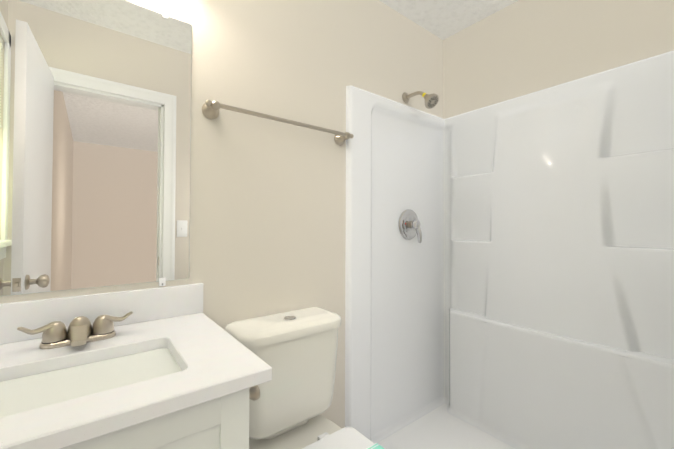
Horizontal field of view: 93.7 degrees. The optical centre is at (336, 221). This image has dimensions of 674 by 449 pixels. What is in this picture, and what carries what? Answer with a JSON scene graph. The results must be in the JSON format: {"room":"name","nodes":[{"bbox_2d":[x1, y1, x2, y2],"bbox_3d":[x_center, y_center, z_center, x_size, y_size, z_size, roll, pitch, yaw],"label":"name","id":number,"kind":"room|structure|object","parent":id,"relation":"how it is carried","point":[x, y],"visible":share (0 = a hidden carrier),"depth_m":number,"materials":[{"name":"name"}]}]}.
{"room":"bathroom","nodes":[
{"label":"bathroom","id":0,"kind":"room"},
{"bbox_2d":[0,0,442,427],"bbox_3d":[-0.200,0.003,1.449,2.405,2.440,0.100,1,-1,-38],"label":"wall","id":1,"kind":"structure","parent":0,"point":[267,217],"depth_m":1.35,"materials":[{"name":"beige paint"}]},
{"bbox_2d":[0,0,191,295],"bbox_3d":[-0.760,-0.254,0.946,0.600,0.943,0.010,1,-1,-38],"label":"mirror","id":2,"kind":"object","parent":1,"relation":"attached to","point":[95,121],"visible":1,"depth_m":0.96,"materials":[{"name":"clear mirror"}]},
{"bbox_2d":[202,100,353,144],"bbox_3d":[-0.206,-0.408,1.335,0.683,0.063,0.079,1,-1,-38],"label":"towel rail","id":3,"kind":"object","parent":1,"relation":"attached to","point":[210,109],"visible":1,"depth_m":1.23,"materials":[{"name":"silver metal"}]},
{"bbox_2d":[379,0,517,39],"bbox_3d":[1.328,-1.270,-0.495,2.405,0.060,5.070,1,-1,-38],"label":"ceiling","id":4,"kind":"structure","parent":0,"point":[442,19],"depth_m":1.82,"materials":[{"name":"white paint"}]},
{"bbox_2d":[443,0,673,118],"bbox_3d":[1.152,0.009,1.587,0.100,2.440,1.340,1,-1,-38],"label":"wall","id":5,"kind":"structure","parent":0,"point":[518,48],"depth_m":1.63,"materials":[{"name":"beige paint"}]},
{"bbox_3d":[1.320,1.230,-0.531,2.405,0.060,5.070,1,-1,-38],"label":"floor","id":6,"kind":"structure","parent":0,"visible":0},
{"bbox_2d":[0,283,271,448],"bbox_3d":[-0.590,0.714,0.709,0.692,0.990,0.576,1,-1,-38],"label":"bathroom vanity","id":7,"kind":"object","parent":6,"relation":"on","point":[172,367],"visible":1,"depth_m":0.70,"materials":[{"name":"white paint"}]},
{"bbox_2d":[17,311,132,348],"bbox_3d":[-0.677,0.291,0.831,0.239,0.066,0.118,1,-1,-38],"label":"faucet","id":8,"kind":"object","parent":7,"relation":"on","point":[80,334],"depth_m":0.83,"materials":[{"name":"silver metal"}]},
{"bbox_2d":[225,307,383,448],"bbox_3d":[-0.040,0.801,1.041,0.442,0.841,0.725,1,-1,-38],"label":"toilet","id":9,"kind":"object","parent":6,"relation":"on","point":[296,350],"visible":0.85,"depth_m":1.16,"materials":[{"name":"beige ceramic"}]},
{"bbox_2d":[345,50,673,448],"bbox_3d":[0.750,0.229,1.337,0.834,1.987,1.238,1,-1,-38],"label":"shower","id":10,"kind":"object","parent":6,"relation":"on","point":[509,274],"visible":0.98,"depth_m":1.59,"materials":[{"name":"white plastic"}]}
]}

